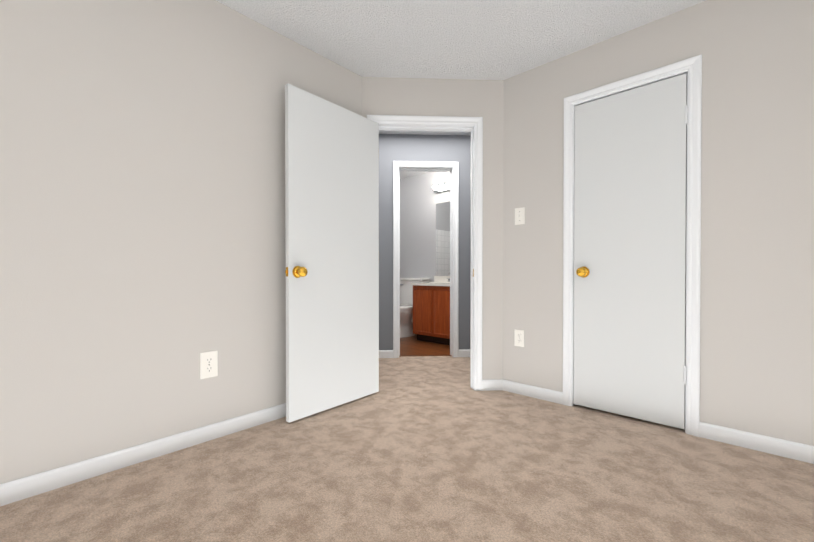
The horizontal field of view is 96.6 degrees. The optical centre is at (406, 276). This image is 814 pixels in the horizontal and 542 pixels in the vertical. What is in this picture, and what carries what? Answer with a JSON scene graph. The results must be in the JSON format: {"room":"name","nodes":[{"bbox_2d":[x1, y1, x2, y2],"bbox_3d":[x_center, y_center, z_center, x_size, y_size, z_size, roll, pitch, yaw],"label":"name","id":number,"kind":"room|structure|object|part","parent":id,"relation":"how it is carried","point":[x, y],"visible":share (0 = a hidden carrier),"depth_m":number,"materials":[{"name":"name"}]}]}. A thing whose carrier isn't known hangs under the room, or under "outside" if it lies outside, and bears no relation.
{"room":"empty bedroom","nodes":[
{"label":"empty bedroom","id":0,"kind":"room"},
{"bbox_2d":[0,0,361,483],"bbox_3d":[-1.524,-0.310,1.565,0.120,2.400,3.570,0,1,42],"label":"wall","id":1,"kind":"structure","parent":0,"point":[142,215],"depth_m":1.74,"materials":[{"name":"grey paint"}]},
{"bbox_2d":[0,403,285,505],"bbox_3d":[-1.458,0.849,1.548,0.012,0.082,3.320,0,1,42],"label":"baseboard","id":2,"kind":"structure","parent":1,"relation":"attached to","point":[31,486],"depth_m":1.70,"materials":[{"name":"white wood"}]},
{"bbox_2d":[200,351,217,378],"bbox_3d":[-1.073,0.477,1.968,0.008,0.142,0.088,0,1,42],"label":"outlet","id":3,"kind":"object","parent":1,"relation":"attached to","point":[211,357],"visible":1,"depth_m":1.97,"materials":[{"name":"white plastic"}]},
{"bbox_2d":[0,356,813,541],"bbox_3d":[-0.203,0.916,2.040,6.400,0.060,6.400,0,1,42],"label":"floor carpet","id":4,"kind":"object","parent":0,"point":[426,449],"visible":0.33,"depth_m":1.56,"materials":[{"name":"beige carpet"}]},
{"bbox_2d":[400,172,449,324],"bbox_3d":[0.704,-0.338,5.077,2.420,2.400,0.120,0,1,42],"label":"wall","id":5,"kind":"structure","parent":0,"point":[420,199],"depth_m":5.46,"materials":[{"name":"grey paint"}]},
{"bbox_2d":[433,182,449,192],"bbox_3d":[0.591,-1.263,4.998,0.610,0.110,0.137,0,1,42],"label":"sconce","id":6,"kind":"object","parent":5,"relation":"attached to","point":[441,187],"visible":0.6,"depth_m":5.08,"materials":[{"name":"white metal"}]},
{"bbox_2d":[436,202,449,274],"bbox_3d":[0.698,-0.535,4.995,0.760,1.035,0.006,0,1,42],"label":"bathroom mirror","id":7,"kind":"object","parent":5,"relation":"attached to","point":[442,238],"visible":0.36,"depth_m":5.16,"materials":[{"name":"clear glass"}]},
{"bbox_2d":[379,134,470,349],"bbox_3d":[0.107,-0.329,3.967,2.440,2.400,0.120,0,0,-2],"label":"wall","id":8,"kind":"structure","parent":0,"point":[419,147],"depth_m":3.90,"materials":[{"name":"grey paint"}]},
{"bbox_2d":[393,161,458,357],"bbox_3d":[0.202,-0.183,3.967,0.706,2.108,0.142,0,0,-3],"label":"door frame","id":9,"kind":"structure","parent":8,"relation":"attached to","point":[454,165],"depth_m":3.91,"materials":[{"name":"white wood"}]},
{"bbox_2d":[400,334,451,355],"bbox_3d":[-0.035,0.876,4.339,2.339,0.024,1.982,0,1,42],"label":"floor","id":10,"kind":"structure","parent":0,"point":[411,346],"depth_m":4.37,"materials":[{"name":"brown wood"}]},
{"bbox_2d":[400,278,430,337],"bbox_3d":[-0.071,0.438,5.229,0.496,0.845,0.708,0,1,42],"label":"toilet","id":11,"kind":"object","parent":10,"relation":"on","point":[406,307],"visible":0.54,"depth_m":5.24,"materials":[{"name":"white ceramic"}]},
{"bbox_3d":[-0.124,0.435,5.171,0.386,0.042,0.530,0,1,42],"label":"seat","id":12,"kind":"part","parent":11,"relation":"part of","materials":[{"name":"white ceramic"}]},
{"bbox_3d":[0.098,0.034,5.410,0.496,0.040,0.207,0,1,42],"label":"lid","id":13,"kind":"part","parent":11,"relation":"part of","materials":[{"name":"white ceramic"}]},
{"bbox_2d":[410,273,449,344],"bbox_3d":[0.517,0.402,4.805,0.784,0.916,0.537,0,1,42],"label":"bathroom vanity","id":14,"kind":"object","parent":10,"relation":"on","point":[431,311],"visible":0.42,"depth_m":4.67,"materials":[{"name":"brown wood"}]},
{"bbox_3d":[0.336,0.443,4.635,0.653,0.555,0.019,0,1,42],"label":"door","id":15,"kind":"part","parent":14,"relation":"part of","materials":[{"name":"brown wood"}]},
{"bbox_2d":[362,77,503,379],"bbox_3d":[0.220,-0.320,2.851,1.129,2.400,0.120,0,0,-3],"label":"wall","id":16,"kind":"structure","parent":0,"point":[484,99],"depth_m":2.80,"materials":[{"name":"grey paint"}]},
{"bbox_2d":[285,83,378,422],"bbox_3d":[-0.473,-0.141,2.462,0.185,2.023,0.775,0,1,41],"label":"bedroom door","id":17,"kind":"structure","parent":16,"relation":"in","point":[332,237],"depth_m":2.39,"materials":[{"name":"white painted wood"},{"name":"brass"}]},
{"bbox_3d":[-0.689,-0.030,2.209,0.185,0.075,0.109,0,1,40],"label":"knob","id":18,"kind":"part","parent":17,"relation":"part of","materials":[{"name":"gold metal"}]},
{"bbox_2d":[367,115,482,390],"bbox_3d":[0.135,-0.174,2.843,0.888,2.108,0.143,0,0,-3],"label":"door frame","id":19,"kind":"structure","parent":16,"relation":"attached to","point":[477,122],"depth_m":2.80,"materials":[{"name":"white wood"}]},
{"bbox_2d":[379,349,502,390],"bbox_3d":[0.184,0.835,3.354,2.000,0.082,1.132,0,0,-3],"label":"baseboard","id":20,"kind":"structure","parent":16,"relation":"attached to","point":[492,385],"depth_m":2.81,"materials":[{"name":"white wood"}]},
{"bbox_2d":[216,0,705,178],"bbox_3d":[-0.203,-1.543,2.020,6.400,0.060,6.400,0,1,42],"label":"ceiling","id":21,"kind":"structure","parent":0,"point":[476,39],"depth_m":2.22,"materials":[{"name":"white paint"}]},
{"bbox_2d":[503,0,813,445],"bbox_3d":[1.823,-0.312,1.910,2.890,2.400,0.120,0,1,42],"label":"wall","id":22,"kind":"structure","parent":0,"point":[757,271],"depth_m":1.93,"materials":[{"name":"grey paint"}]},
{"bbox_2d":[514,329,523,346],"bbox_3d":[0.844,0.461,2.727,0.078,0.125,0.008,0,1,42],"label":"outlet","id":23,"kind":"object","parent":22,"relation":"attached to","point":[518,337],"visible":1,"depth_m":2.73,"materials":[{"name":"white plastic"}]},
{"bbox_2d":[515,207,524,224],"bbox_3d":[0.845,-0.454,2.720,0.078,0.125,0.005,0,1,42],"label":"light switch","id":24,"kind":"object","parent":22,"relation":"attached to","point":[522,216],"visible":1,"depth_m":2.71,"materials":[{"name":"white plastic"}]},
{"bbox_2d":[503,379,562,404],"bbox_3d":[0.911,0.840,2.665,0.457,0.082,0.012,0,1,42],"label":"baseboard","id":25,"kind":"structure","parent":22,"relation":"attached to","point":[554,396],"depth_m":2.65,"materials":[{"name":"white wood"}]},
{"bbox_2d":[573,73,687,428],"bbox_3d":[1.366,-0.142,2.271,0.620,2.017,0.185,0,1,42],"label":"closet door","id":26,"kind":"structure","parent":22,"relation":"in","point":[630,165],"depth_m":2.23,"materials":[{"name":"white painted wood"},{"name":"brass"}]},
{"bbox_3d":[1.177,-0.032,2.445,0.109,0.075,0.185,0,1,42],"label":"knob","id":27,"kind":"part","parent":26,"relation":"part of","materials":[{"name":"gold metal"}]},
{"bbox_2d":[563,54,701,436],"bbox_3d":[1.395,-0.148,2.302,0.650,2.065,0.121,0,1,42],"label":"door frame","id":28,"kind":"structure","parent":22,"relation":"attached to","point":[637,86],"depth_m":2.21,"materials":[{"name":"white wood"}]},
{"bbox_2d":[699,422,813,463],"bbox_3d":[2.182,0.850,1.501,1.517,0.082,0.012,0,1,42],"label":"baseboard","id":29,"kind":"structure","parent":22,"relation":"attached to","point":[771,445],"depth_m":1.85,"materials":[{"name":"white wood"}]}
]}

